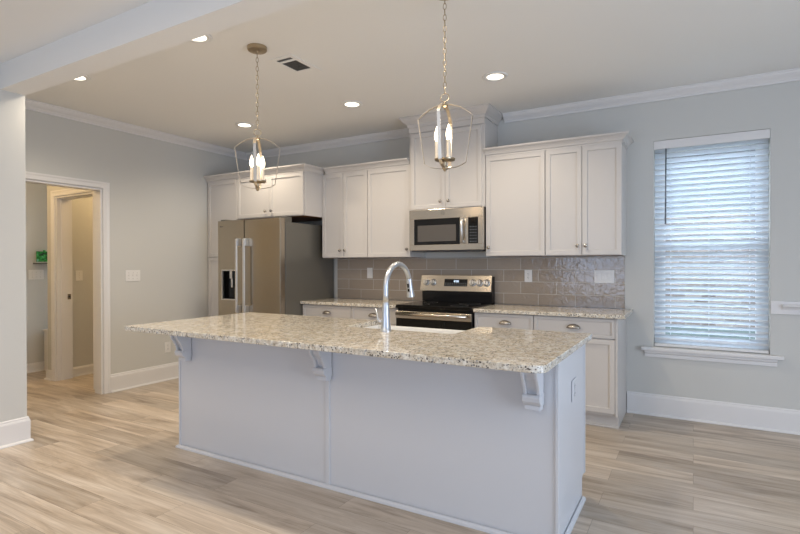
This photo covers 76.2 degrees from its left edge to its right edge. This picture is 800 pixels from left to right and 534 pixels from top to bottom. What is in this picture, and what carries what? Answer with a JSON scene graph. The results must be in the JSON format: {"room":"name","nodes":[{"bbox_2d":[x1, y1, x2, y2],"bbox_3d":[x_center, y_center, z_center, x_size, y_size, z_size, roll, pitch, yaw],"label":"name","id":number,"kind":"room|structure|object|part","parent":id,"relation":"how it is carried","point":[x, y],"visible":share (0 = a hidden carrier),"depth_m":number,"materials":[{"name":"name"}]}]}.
{"room":"kitchen","nodes":[
{"label":"kitchen","id":0,"kind":"room"},
{"bbox_2d":[0,90,26,421],"bbox_3d":[-4.519,-0.084,1.858,1.017,2.810,5.115,0,0,30],"label":"wall","id":1,"kind":"structure","parent":0,"point":[13,331],"depth_m":3.75,"materials":[{"name":"grey paint"}]},
{"bbox_2d":[0,416,33,448],"bbox_3d":[-4.441,1.227,1.841,0.925,0.187,5.144,0,0,30],"label":"baseboard","id":2,"kind":"structure","parent":1,"relation":"attached to","point":[17,431],"depth_m":3.75,"materials":[{"name":"white paint"}]},
{"bbox_2d":[0,0,309,95],"bbox_3d":[0.420,-1.449,1.866,7.535,0.341,0.161,0,0,30],"label":"ceiling beam","id":3,"kind":"structure","parent":1,"relation":"attached to","point":[153,26],"depth_m":2.96,"materials":[{"name":"white paint"}]},
{"bbox_2d":[26,183,47,363],"bbox_3d":[-4.717,0.000,6.118,0.120,2.600,4.100,0,0,30],"label":"wall","id":4,"kind":"structure","parent":0,"point":[36,194],"depth_m":6.33,"materials":[{"name":"grey paint"}]},
{"bbox_2d":[27,361,43,372],"bbox_3d":[-4.634,1.243,6.112,0.030,0.112,3.840,0,0,30],"label":"baseboard","id":5,"kind":"structure","parent":4,"relation":"attached to","point":[37,366],"depth_m":6.32,"materials":[{"name":"white paint"}]},
{"bbox_2d":[28,270,43,279],"bbox_3d":[-4.516,0.094,6.333,0.013,0.120,0.170,0,0,30],"label":"light switch","id":6,"kind":"object","parent":4,"relation":"attached to","point":[32,274],"visible":1,"depth_m":6.33,"materials":[{"name":"white plastic"}]},
{"bbox_3d":[-4.417,-0.053,6.418,0.099,0.024,0.320,0,0,30],"label":"wall shelf","id":7,"kind":"object","parent":4,"relation":"attached to","visible":0},
{"bbox_2d":[36,250,46,261],"bbox_3d":[-4.424,-0.138,6.422,0.015,0.146,0.278,0,0,30],"label":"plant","id":8,"kind":"object","parent":7,"relation":"on","point":[41,256],"visible":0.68,"depth_m":6.34,"materials":[{"name":"green plant"}]},
{"bbox_2d":[47,185,86,380],"bbox_3d":[-3.562,-0.001,5.672,1.127,2.600,0.120,0,0,30],"label":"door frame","id":9,"kind":"structure","parent":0,"point":[49,188],"depth_m":5.88,"materials":[{"name":"grey paint"}]},
{"bbox_2d":[50,188,94,388],"bbox_3d":[-3.551,0.215,5.683,0.897,2.166,0.189,0,0,30],"label":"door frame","id":10,"kind":"structure","parent":9,"relation":"in","point":[61,228],"depth_m":5.83,"materials":[{"name":"white paint"}]},
{"bbox_2d":[0,0,152,63],"bbox_3d":[-0.828,-1.525,-0.454,7.685,0.160,5.104,0,0,30],"label":"ceiling","id":11,"kind":"structure","parent":0,"point":[26,26],"depth_m":3.00,"materials":[{"name":"white paint"}]},
{"bbox_2d":[72,197,92,366],"bbox_3d":[-3.519,-0.006,6.756,0.120,2.600,1.799,0,0,30],"label":"wall","id":12,"kind":"structure","parent":0,"point":[82,212],"depth_m":6.12,"materials":[{"name":"grey paint"}]},
{"bbox_2d":[44,364,92,380],"bbox_3d":[-3.579,1.238,6.653,0.182,0.112,1.851,0,0,30],"label":"baseboard","id":13,"kind":"structure","parent":12,"relation":"attached to","point":[85,369],"depth_m":6.08,"materials":[{"name":"white paint"}]},
{"bbox_2d":[76,270,82,280],"bbox_3d":[-3.826,0.102,6.086,0.013,0.120,0.078,0,0,30],"label":"light switch","id":14,"kind":"object","parent":12,"relation":"attached to","point":[79,274],"visible":1,"depth_m":6.09,"materials":[{"name":"white plastic"}]},
{"bbox_2d":[25,109,246,373],"bbox_3d":[-2.875,-0.107,5.615,0.120,2.810,3.037,0,0,30],"label":"wall","id":15,"kind":"structure","parent":0,"point":[159,189],"depth_m":5.62,"materials":[{"name":"grey paint"}]},
{"bbox_2d":[26,171,110,393],"bbox_3d":[-3.285,0.219,4.880,0.140,2.166,0.952,0,0,30],"label":"door frame","id":16,"kind":"structure","parent":15,"relation":"in","point":[101,196],"depth_m":5.21,"materials":[{"name":"white paint"}]},
{"bbox_2d":[125,270,139,281],"bbox_3d":[-2.871,0.094,5.486,0.013,0.120,0.168,0,0,30],"label":"light switch","id":17,"kind":"object","parent":15,"relation":"attached to","point":[130,275],"visible":1,"depth_m":5.48,"materials":[{"name":"white plastic"}]},
{"bbox_2d":[111,362,178,392],"bbox_3d":[-2.689,1.203,5.787,0.030,0.187,1.200,0,0,30],"label":"baseboard","id":18,"kind":"structure","parent":15,"relation":"attached to","point":[131,379],"depth_m":5.58,"materials":[{"name":"white paint"}]},
{"bbox_2d":[165,341,170,352],"bbox_3d":[-2.665,0.918,5.851,0.009,0.120,0.075,0,0,30],"label":"wall outlet","id":19,"kind":"object","parent":15,"relation":"attached to","point":[167,344],"visible":1,"depth_m":5.85,"materials":[{"name":"white plastic"}]},
{"bbox_2d":[0,371,799,533],"bbox_3d":[-1.662,1.364,1.976,11.550,0.100,8.452,0,0,30],"label":"floor","id":20,"kind":"structure","parent":0,"point":[109,463],"depth_m":3.08,"materials":[{"name":"wood"}]},
{"bbox_2d":[42,329,47,370],"bbox_3d":[-3.924,1.034,6.814,0.498,0.519,1.315,0,0,30],"label":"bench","id":21,"kind":"object","parent":20,"relation":"on","point":[44,330],"visible":0.2,"depth_m":6.36,"materials":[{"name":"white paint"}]},
{"bbox_2d":[208,180,238,316],"bbox_3d":[-2.007,0.119,6.470,0.525,2.344,0.690,0,0,30],"label":"pantry cabinet","id":22,"kind":"object","parent":20,"relation":"on","point":[222,196],"visible":0.25,"depth_m":6.26,"materials":[{"name":"grey paint"}]},
{"bbox_3d":[-2.152,0.535,6.205,0.504,1.298,0.019,0,0,30],"label":"door","id":23,"kind":"part","parent":22,"relation":"part of","materials":[{"name":"grey paint"}]},
{"bbox_3d":[-2.155,-0.582,6.199,0.504,0.915,0.019,0,0,30],"label":"door","id":24,"kind":"part","parent":22,"relation":"part of","materials":[{"name":"grey paint"}]},
{"bbox_2d":[218,216,333,315],"bbox_3d":[-1.449,0.377,5.943,0.940,1.831,0.988,0,0,30],"label":"refrigerator","id":25,"kind":"object","parent":20,"relation":"on","point":[266,265],"visible":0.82,"depth_m":5.57,"materials":[{"name":"grey metal"}]},
{"bbox_3d":[-1.911,0.201,5.726,0.240,0.340,0.022,0,0,30],"label":"dispenser frame","id":26,"kind":"part","parent":25,"relation":"part of","materials":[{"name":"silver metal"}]},
{"bbox_3d":[-1.872,0.358,5.740,0.410,1.755,0.078,0,0,30],"label":"freezer door","id":27,"kind":"part","parent":25,"relation":"part of","materials":[{"name":"silver metal"}]},
{"bbox_3d":[-1.792,0.096,5.579,0.030,0.800,0.018,0,0,30],"label":"handle","id":28,"kind":"part","parent":25,"relation":"part of","materials":[{"name":"silver metal"}]},
{"bbox_3d":[-1.775,-0.272,5.606,0.034,0.085,0.048,0,0,30],"label":"handle mount","id":29,"kind":"part","parent":25,"relation":"part of","materials":[{"name":"silver metal"}]},
{"bbox_3d":[-1.694,0.096,5.522,0.030,0.800,0.018,0,0,30],"label":"handle","id":30,"kind":"part","parent":25,"relation":"part of","materials":[{"name":"silver metal"}]},
{"bbox_3d":[-1.677,-0.272,5.550,0.034,0.085,0.048,0,0,30],"label":"handle mount","id":31,"kind":"part","parent":25,"relation":"part of","materials":[{"name":"silver metal"}]},
{"bbox_3d":[-1.461,0.358,5.503,0.522,1.755,0.078,0,0,30],"label":"fridge door","id":32,"kind":"part","parent":25,"relation":"part of","materials":[{"name":"silver metal"}]},
{"bbox_2d":[303,304,351,317],"bbox_3d":[-0.651,0.849,5.717,0.654,0.886,0.629,0,0,30],"label":"base cabinet","id":33,"kind":"object","parent":20,"relation":"on","point":[308,309],"visible":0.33,"depth_m":5.46,"materials":[{"name":"grey paint"}]},
{"bbox_2d":[300,298,416,307],"bbox_3d":[-0.414,0.389,5.573,1.217,0.031,0.636,0,0,30],"label":"countertop","id":34,"kind":"structure","parent":33,"relation":"on","point":[377,303],"depth_m":5.47,"materials":[{"name":"stone"}]},
{"bbox_2d":[351,306,397,325],"bbox_3d":[-0.124,0.850,5.414,0.558,0.886,0.629,0,0,30],"label":"base cabinet","id":35,"kind":"object","parent":20,"relation":"on","point":[369,313],"visible":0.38,"depth_m":5.20,"materials":[{"name":"grey paint"}]},
{"bbox_2d":[170,335,585,533],"bbox_3d":[-0.299,0.861,3.260,2.727,0.886,0.787,0,0,30],"label":"kitchen island","id":36,"kind":"object","parent":20,"relation":"on","point":[492,451],"visible":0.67,"depth_m":2.78,"materials":[{"name":"grey paint"}]},
{"bbox_3d":[-1.591,0.862,3.700,0.015,0.885,0.026,0,0,30],"label":"corner post","id":37,"kind":"part","parent":36,"relation":"part of","materials":[{"name":"grey paint"}]},
{"bbox_2d":[125,312,591,372],"bbox_3d":[-0.354,0.401,3.150,2.745,0.031,1.097,0,0,30],"label":"island countertop","id":38,"kind":"structure","parent":36,"relation":"on","point":[507,349],"depth_m":2.76,"materials":[{"name":"stone"}]},
{"bbox_2d":[375,262,414,331],"bbox_3d":[-0.025,0.175,3.205,0.104,0.418,0.372,0,0,30],"label":"faucet","id":39,"kind":"object","parent":38,"relation":"on","point":[385,322],"visible":1,"depth_m":3.06,"materials":[{"name":"silver metal"}]},
{"bbox_3d":[-0.123,0.296,3.086,0.054,0.093,0.025,0,0,30],"label":"lever handle","id":40,"kind":"part","parent":39,"relation":"part of","materials":[{"name":"silver metal"}]},
{"bbox_3d":[-0.014,0.093,3.188,0.033,0.253,0.320,0,0,30],"label":"spout","id":41,"kind":"part","parent":39,"relation":"part of","materials":[{"name":"silver metal"}]},
{"bbox_2d":[362,325,464,333],"bbox_3d":[0.074,0.535,3.295,0.800,0.238,0.432,0,0,30],"label":"farmhouse sink","id":42,"kind":"object","parent":38,"relation":"in","point":[404,328],"visible":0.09,"depth_m":3.48,"materials":[{"name":"white"}]},
{"bbox_3d":[-0.293,1.294,3.271,2.727,0.021,0.604,0,0,30],"label":"moulding","id":43,"kind":"part","parent":36,"relation":"part of","materials":[{"name":"grey paint"}]},
{"bbox_3d":[0.737,0.864,2.374,0.016,0.885,0.049,0,0,30],"label":"corner post","id":44,"kind":"part","parent":36,"relation":"part of","materials":[{"name":"grey paint"}]},
{"bbox_3d":[0.894,0.862,2.657,0.018,0.885,0.642,0,0,30],"label":"panel","id":45,"kind":"part","parent":36,"relation":"part of","materials":[{"name":"grey paint"}]},
{"bbox_2d":[571,377,576,401],"bbox_3d":[0.906,0.637,2.650,0.009,0.110,0.110,0,0,30],"label":"wall outlet","id":46,"kind":"object","parent":36,"relation":"attached to","point":[574,381],"visible":1,"depth_m":2.63,"materials":[{"name":"grey paint"}]},
{"bbox_3d":[1.057,0.796,2.918,0.004,0.758,0.026,0,0,30],"label":"corner post","id":47,"kind":"part","parent":36,"relation":"part of","materials":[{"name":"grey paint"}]},
{"bbox_2d":[395,275,494,330],"bbox_3d":[0.442,0.690,5.032,0.794,1.206,0.695,0,0,30],"label":"range","id":48,"kind":"object","parent":20,"relation":"on","point":[448,301],"visible":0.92,"depth_m":5.07,"materials":[{"name":"silver metal"}]},
{"bbox_3d":[0.276,0.450,4.742,0.724,0.030,0.030,0,0,30],"label":"handle","id":49,"kind":"part","parent":48,"relation":"part of","materials":[{"name":"silver metal"}]},
{"bbox_3d":[0.301,0.461,4.786,0.790,0.070,0.007,0,0,30],"label":"door rail","id":50,"kind":"part","parent":48,"relation":"part of","materials":[{"name":"silver metal"}]},
{"bbox_3d":[0.312,0.783,4.806,0.790,0.715,0.034,0,0,30],"label":"oven door","id":51,"kind":"part","parent":48,"relation":"part of","materials":[{"name":"black glass"}]},
{"bbox_2d":[396,301,491,311],"bbox_3d":[0.437,0.382,5.023,0.794,0.037,0.542,0,0,30],"label":"cooktop","id":52,"kind":"object","parent":48,"relation":"in","point":[419,306],"depth_m":4.90,"materials":[{"name":"black glass"}]},
{"bbox_3d":[0.566,0.169,5.249,0.788,0.167,0.046,0,0,30],"label":"control panel","id":53,"kind":"part","parent":48,"relation":"part of","materials":[{"name":"silver metal"}]},
{"bbox_3d":[0.726,0.160,5.135,0.068,0.068,0.046,0,0,30],"label":"control knob","id":54,"kind":"part","parent":48,"relation":"part of","materials":[{"name":"silver metal"}]},
{"bbox_3d":[0.791,0.160,5.098,0.068,0.068,0.046,0,0,30],"label":"control knob","id":55,"kind":"part","parent":48,"relation":"part of","materials":[{"name":"silver metal"}]},
{"bbox_3d":[0.856,0.160,5.061,0.068,0.068,0.046,0,0,30],"label":"control knob","id":56,"kind":"part","parent":48,"relation":"part of","materials":[{"name":"silver metal"}]},
{"bbox_2d":[475,312,533,329],"bbox_3d":[1.049,0.850,4.738,0.538,0.886,0.629,0,0,30],"label":"base cabinet","id":57,"kind":"object","parent":20,"relation":"on","point":[498,320],"visible":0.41,"depth_m":4.48,"materials":[{"name":"grey paint"}]},
{"bbox_3d":[0.917,0.485,4.469,0.114,0.036,0.027,0,0,30],"label":"cup pull","id":58,"kind":"part","parent":57,"relation":"part of","materials":[{"name":"silver metal"}]},
{"bbox_2d":[534,315,625,428],"bbox_3d":[1.575,0.851,4.442,0.664,0.886,0.639,0,0,30],"label":"base cabinet","id":59,"kind":"object","parent":20,"relation":"on","point":[605,353],"visible":0.44,"depth_m":4.12,"materials":[{"name":"grey paint"}]},
{"bbox_2d":[473,304,632,318],"bbox_3d":[1.361,0.390,4.552,1.256,0.031,0.636,0,0,30],"label":"countertop","id":60,"kind":"structure","parent":59,"relation":"on","point":[608,313],"depth_m":4.40,"materials":[{"name":"stone"}]},
{"bbox_3d":[1.419,0.485,4.180,0.114,0.036,0.027,0,0,30],"label":"cup pull","id":61,"kind":"part","parent":59,"relation":"part of","materials":[{"name":"silver metal"}]},
{"bbox_3d":[1.427,0.494,4.203,0.641,0.155,0.019,0,0,30],"label":"drawer","id":62,"kind":"part","parent":59,"relation":"part of","materials":[{"name":"grey paint"}]},
{"bbox_3d":[1.568,0.875,4.124,0.318,0.587,0.019,0,0,30],"label":"door","id":63,"kind":"part","parent":59,"relation":"part of","materials":[{"name":"grey paint"}]},
{"bbox_3d":[1.466,1.287,4.252,0.662,0.017,0.014,0,0,30],"label":"toe kick moulding","id":64,"kind":"part","parent":59,"relation":"part of","materials":[{"name":"grey paint"}]},
{"bbox_3d":[1.863,0.851,4.295,0.018,0.886,0.606,0,0,30],"label":"panel","id":65,"kind":"part","parent":59,"relation":"part of","materials":[{"name":"grey paint"}]},
{"bbox_2d":[25,0,799,152],"bbox_3d":[0.881,-1.569,3.537,8.702,0.120,3.196,0,0,30],"label":"ceiling","id":66,"kind":"structure","parent":0,"point":[386,56],"depth_m":3.74,"materials":[{"name":"white paint"}]},
{"bbox_2d":[72,75,90,81],"bbox_3d":[-2.557,-1.500,4.025,0.200,0.008,0.200,0,0,30],"label":"recessed light","id":67,"kind":"object","parent":66,"relation":"in","point":[86,78],"visible":0.4,"depth_m":4.07,"materials":[{"name":"white plastic"}]},
{"bbox_2d":[189,34,211,43],"bbox_3d":[-1.326,-1.499,3.317,0.200,0.008,0.200,0,0,30],"label":"recessed light","id":68,"kind":"object","parent":66,"relation":"in","point":[208,38],"visible":0.42,"depth_m":3.37,"materials":[{"name":"white plastic"}]},
{"bbox_2d":[235,122,253,127],"bbox_3d":[-1.654,-1.509,5.424,0.200,0.008,0.200,0,0,30],"label":"recessed light","id":69,"kind":"object","parent":66,"relation":"in","point":[238,124],"visible":1,"depth_m":5.42,"materials":[{"name":"white plastic"}]},
{"bbox_2d":[234,43,279,190],"bbox_3d":[-0.976,-1.013,3.491,0.228,0.984,0.228,0,0,37],"label":"pendant light","id":70,"kind":"object","parent":66,"relation":"hanging from","point":[255,48],"visible":1,"depth_m":3.48,"materials":[{"name":"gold metal"}]},
{"bbox_3d":[-0.977,-1.204,3.490,0.016,0.526,0.016,0,0,37],"label":"chain","id":71,"kind":"part","parent":70,"relation":"part of","materials":[{"name":"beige metal"}]},
{"bbox_2d":[249,154,265,190],"bbox_3d":[-0.975,-0.646,3.494,0.114,0.250,0.115,0,0,30],"label":"candle","id":72,"kind":"object","parent":70,"relation":"on","point":[259,181],"depth_m":3.49,"materials":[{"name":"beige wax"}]},
{"bbox_2d":[269,54,321,75],"bbox_3d":[-0.773,-1.504,3.804,0.213,0.006,0.350,0,0,30],"label":"ceiling vent","id":73,"kind":"object","parent":66,"relation":"in","point":[290,62],"visible":1,"depth_m":3.79,"materials":[{"name":"white metal"}]},
{"bbox_2d":[341,100,362,107],"bbox_3d":[-0.445,-1.508,4.729,0.200,0.008,0.200,0,0,30],"label":"recessed light","id":74,"kind":"object","parent":66,"relation":"in","point":[349,104],"visible":1,"depth_m":4.72,"materials":[{"name":"white plastic"}]},
{"bbox_2d":[418,0,472,171],"bbox_3d":[0.244,-1.012,2.772,0.228,0.984,0.228,0,0,-27],"label":"pendant light","id":75,"kind":"object","parent":66,"relation":"hanging from","point":[443,161],"visible":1,"depth_m":2.76,"materials":[{"name":"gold metal"}]},
{"bbox_2d":[434,124,454,171],"bbox_3d":[0.245,-0.645,2.775,0.114,0.250,0.115,0,0,30],"label":"candle","id":76,"kind":"object","parent":75,"relation":"on","point":[448,158],"depth_m":2.75,"materials":[{"name":"beige wax"}]},
{"bbox_3d":[0.243,-1.202,2.771,0.016,0.526,0.016,0,0,-27],"label":"chain","id":77,"kind":"part","parent":75,"relation":"part of","materials":[{"name":"beige metal"}]},
{"bbox_2d":[482,71,507,81],"bbox_3d":[0.754,-1.507,4.039,0.200,0.008,0.200,0,0,30],"label":"recessed light","id":78,"kind":"object","parent":66,"relation":"in","point":[491,76],"visible":1,"depth_m":4.03,"materials":[{"name":"white plastic"}]},
{"bbox_2d":[247,81,799,411],"bbox_3d":[1.642,-0.113,4.860,8.702,2.810,0.160,0,0,30],"label":"wall","id":79,"kind":"structure","parent":0,"point":[775,107],"depth_m":4.31,"materials":[{"name":"grey paint"}]},
{"bbox_2d":[25,98,409,159],"bbox_3d":[-1.683,-1.470,4.921,2.633,0.079,3.034,0,0,30],"label":"trim","id":80,"kind":"structure","parent":79,"relation":"attached to","point":[32,105],"depth_m":5.79,"materials":[{"name":"white paint"}]},
{"bbox_2d":[237,172,321,221],"bbox_3d":[-1.335,-0.809,6.077,1.028,0.487,0.690,0,0,30],"label":"upper cabinet","id":81,"kind":"object","parent":79,"relation":"attached to","point":[298,195],"visible":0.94,"depth_m":5.75,"materials":[{"name":"grey paint"}]},
{"bbox_3d":[-1.709,-0.807,5.941,0.510,0.465,0.019,0,0,30],"label":"door","id":82,"kind":"part","parent":81,"relation":"part of","materials":[{"name":"grey paint"}]},
{"bbox_3d":[-1.269,-0.806,5.688,0.498,0.465,0.019,0,0,30],"label":"door","id":83,"kind":"part","parent":81,"relation":"part of","materials":[{"name":"grey paint"}]},
{"bbox_2d":[203,158,409,182],"bbox_3d":[-1.156,-1.077,5.767,2.698,0.076,0.387,0,0,30],"label":"crown molding","id":84,"kind":"structure","parent":81,"relation":"attached to","point":[303,167],"depth_m":5.63,"materials":[{"name":"grey paint"}]},
{"bbox_2d":[322,171,368,257],"bbox_3d":[-0.542,-0.577,5.801,0.617,0.952,0.380,0,0,30],"label":"upper cabinet","id":85,"kind":"object","parent":79,"relation":"attached to","point":[344,195],"visible":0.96,"depth_m":5.66,"materials":[{"name":"grey paint"}]},
{"bbox_3d":[-0.757,-0.574,5.752,0.289,0.932,0.019,0,0,30],"label":"door","id":86,"kind":"part","parent":85,"relation":"part of","materials":[{"name":"grey paint"}]},
{"bbox_3d":[-0.489,-0.574,5.598,0.318,0.932,0.019,0,0,30],"label":"door","id":87,"kind":"part","parent":85,"relation":"part of","materials":[{"name":"grey paint"}]},
{"bbox_2d":[368,166,424,257],"bbox_3d":[-0.045,-0.577,5.515,0.525,0.952,0.380,0,0,30],"label":"upper cabinet","id":88,"kind":"object","parent":79,"relation":"attached to","point":[389,188],"visible":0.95,"depth_m":5.38,"materials":[{"name":"grey paint"}]},
{"bbox_2d":[409,117,497,210],"bbox_3d":[0.528,-1.045,5.165,0.815,0.940,0.410,0,0,30],"label":"upper cabinet","id":89,"kind":"object","parent":79,"relation":"attached to","point":[462,186],"visible":0.83,"depth_m":4.98,"materials":[{"name":"grey paint"}]},
{"bbox_3d":[0.282,-0.964,5.118,0.378,0.764,0.019,0,0,30],"label":"door","id":90,"kind":"part","parent":89,"relation":"part of","materials":[{"name":"grey paint"}]},
{"bbox_2d":[409,206,485,251],"bbox_3d":[0.523,-0.363,5.139,0.792,0.417,0.443,0,0,30],"label":"microwave","id":91,"kind":"object","parent":89,"relation":"attached to","point":[450,229],"visible":0.98,"depth_m":4.98,"materials":[{"name":"silver metal"}]},
{"bbox_3d":[0.367,-0.350,5.051,0.498,0.256,0.029,0,0,30],"label":"door glass","id":92,"kind":"part","parent":91,"relation":"part of","materials":[{"name":"black glass"}]},
{"bbox_3d":[0.586,-0.351,4.864,0.025,0.247,0.029,0,0,30],"label":"handle","id":93,"kind":"part","parent":91,"relation":"part of","materials":[{"name":"silver metal"}]},
{"bbox_2d":[399,103,502,128],"bbox_3d":[0.518,-1.466,5.146,0.964,0.099,0.450,0,0,30],"label":"crown molding","id":94,"kind":"structure","parent":89,"relation":"attached to","point":[488,111],"depth_m":4.95,"materials":[{"name":"grey paint"}]},
{"bbox_3d":[0.612,-0.964,4.928,0.378,0.764,0.019,0,0,30],"label":"door","id":95,"kind":"part","parent":89,"relation":"part of","materials":[{"name":"grey paint"}]},
{"bbox_2d":[338,256,624,308],"bbox_3d":[0.629,0.136,5.346,3.179,0.467,0.010,0,0,30],"label":"tile backsplash","id":96,"kind":"structure","parent":79,"relation":"attached to","point":[556,281],"depth_m":5.05,"materials":[{"name":"grey tile"}]},
{"bbox_2d":[367,268,372,277],"bbox_3d":[-0.349,0.069,5.896,0.075,0.122,0.009,0,0,30],"label":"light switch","id":97,"kind":"object","parent":96,"relation":"attached to","point":[369,270],"visible":1,"depth_m":5.89,"materials":[{"name":"white plastic"}]},
{"bbox_2d":[525,270,531,281],"bbox_3d":[1.252,0.087,4.974,0.075,0.120,0.009,0,0,30],"label":"wall outlet","id":98,"kind":"object","parent":96,"relation":"attached to","point":[528,273],"visible":1,"depth_m":4.97,"materials":[{"name":"white plastic"}]},
{"bbox_2d":[594,270,613,282],"bbox_3d":[1.852,0.088,4.629,0.172,0.120,0.009,0,0,30],"label":"light switch","id":99,"kind":"object","parent":96,"relation":"attached to","point":[600,276],"visible":1,"depth_m":4.63,"materials":[{"name":"white plastic"}]},
{"bbox_2d":[486,151,545,256],"bbox_3d":[1.134,-0.576,4.837,0.558,0.952,0.380,0,0,30],"label":"upper cabinet","id":100,"kind":"object","parent":79,"relation":"attached to","point":[515,183],"visible":0.98,"depth_m":4.70,"materials":[{"name":"grey paint"}]},
{"bbox_2d":[545,142,626,255],"bbox_3d":[1.651,-0.575,4.539,0.632,0.952,0.380,0,0,30],"label":"upper cabinet","id":101,"kind":"object","parent":79,"relation":"attached to","point":[586,186],"visible":1,"depth_m":4.39,"materials":[{"name":"grey paint"}]},
{"bbox_2d":[484,131,633,156],"bbox_3d":[1.427,-1.077,4.650,1.248,0.076,0.406,0,0,30],"label":"crown molding","id":102,"kind":"structure","parent":101,"relation":"attached to","point":[625,137],"depth_m":4.46,"materials":[{"name":"grey paint"}]},
{"bbox_3d":[1.439,-0.573,4.489,0.309,0.932,0.019,0,0,30],"label":"door","id":103,"kind":"part","parent":101,"relation":"part of","materials":[{"name":"grey paint"}]},
{"bbox_3d":[1.713,-0.572,4.331,0.313,0.932,0.019,0,0,30],"label":"door","id":104,"kind":"part","parent":101,"relation":"part of","materials":[{"name":"grey paint"}]},
{"bbox_2d":[502,67,799,122],"bbox_3d":[3.125,-1.475,3.861,4.835,0.079,0.075,0,0,30],"label":"trim","id":105,"kind":"structure","parent":79,"relation":"attached to","point":[788,75],"depth_m":4.37,"materials":[{"name":"white paint"}]},
{"bbox_2d":[641,142,783,366],"bbox_3d":[2.589,-0.156,4.282,1.006,1.876,0.207,0,0,30],"label":"window","id":106,"kind":"structure","parent":79,"relation":"in","point":[662,352],"depth_m":4.21,"materials":[{"name":"white paint"}]},
{"bbox_3d":[2.635,-0.609,4.352,0.736,0.883,0.025,0,0,30],"label":"sash","id":107,"kind":"part","parent":106,"relation":"part of","materials":[{"name":"white paint"}]},
{"bbox_3d":[2.623,0.220,4.332,0.736,0.855,0.025,0,0,30],"label":"sash","id":108,"kind":"part","parent":106,"relation":"part of","materials":[{"name":"white paint"}]},
{"bbox_2d":[654,129,769,353],"bbox_3d":[2.577,-0.201,4.252,0.822,1.781,0.085,0,0,30],"label":"window blind","id":109,"kind":"object","parent":106,"relation":"attached to","point":[757,136],"visible":1,"depth_m":4.25,"materials":[{"name":"white paint"}]},
{"bbox_3d":[2.341,-0.186,4.409,0.002,1.718,0.047,0,0,30],"label":"ladder cord","id":110,"kind":"part","parent":109,"relation":"part of","materials":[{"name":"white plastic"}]},
{"bbox_3d":[2.588,0.678,4.271,0.814,0.022,0.050,0,0,30],"label":"rail","id":111,"kind":"part","parent":109,"relation":"part of","materials":[{"name":"white paint"}]},
{"bbox_3d":[2.832,-0.186,4.127,0.002,1.718,0.047,0,0,30],"label":"ladder cord","id":112,"kind":"part","parent":109,"relation":"part of","materials":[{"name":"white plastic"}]},
{"bbox_3d":[2.575,0.709,4.260,1.006,0.029,0.146,0,0,30],"label":"sill","id":113,"kind":"part","parent":106,"relation":"part of","materials":[{"name":"white paint"}]},
{"bbox_2d":[627,391,799,434],"bbox_3d":[3.628,1.200,3.615,3.710,0.187,0.030,0,0,30],"label":"baseboard","id":114,"kind":"structure","parent":79,"relation":"attached to","point":[773,419],"depth_m":4.20,"materials":[{"name":"white paint"}]},
{"bbox_2d":[771,301,799,314],"bbox_3d":[4.070,0.319,3.338,2.668,0.101,0.060,0,0,30],"label":"trim","id":115,"kind":"structure","parent":79,"relation":"attached to","point":[777,307],"depth_m":3.97,"materials":[{"name":"white paint"}]},
{"label":"outside","id":116,"kind":"structure","parent":0,"visible":0},
{"bbox_3d":[7.691,1.695,11.364,18.000,0.100,16.648,0,0,30],"label":"lawn","id":117,"kind":"structure","parent":116,"visible":0},
{"bbox_2d":[665,144,755,339],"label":"window","id":118,"kind":"structure","parent":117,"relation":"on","point":[723,296],"depth_m":7.70,"materials":[{"name":"glass"}]}
]}

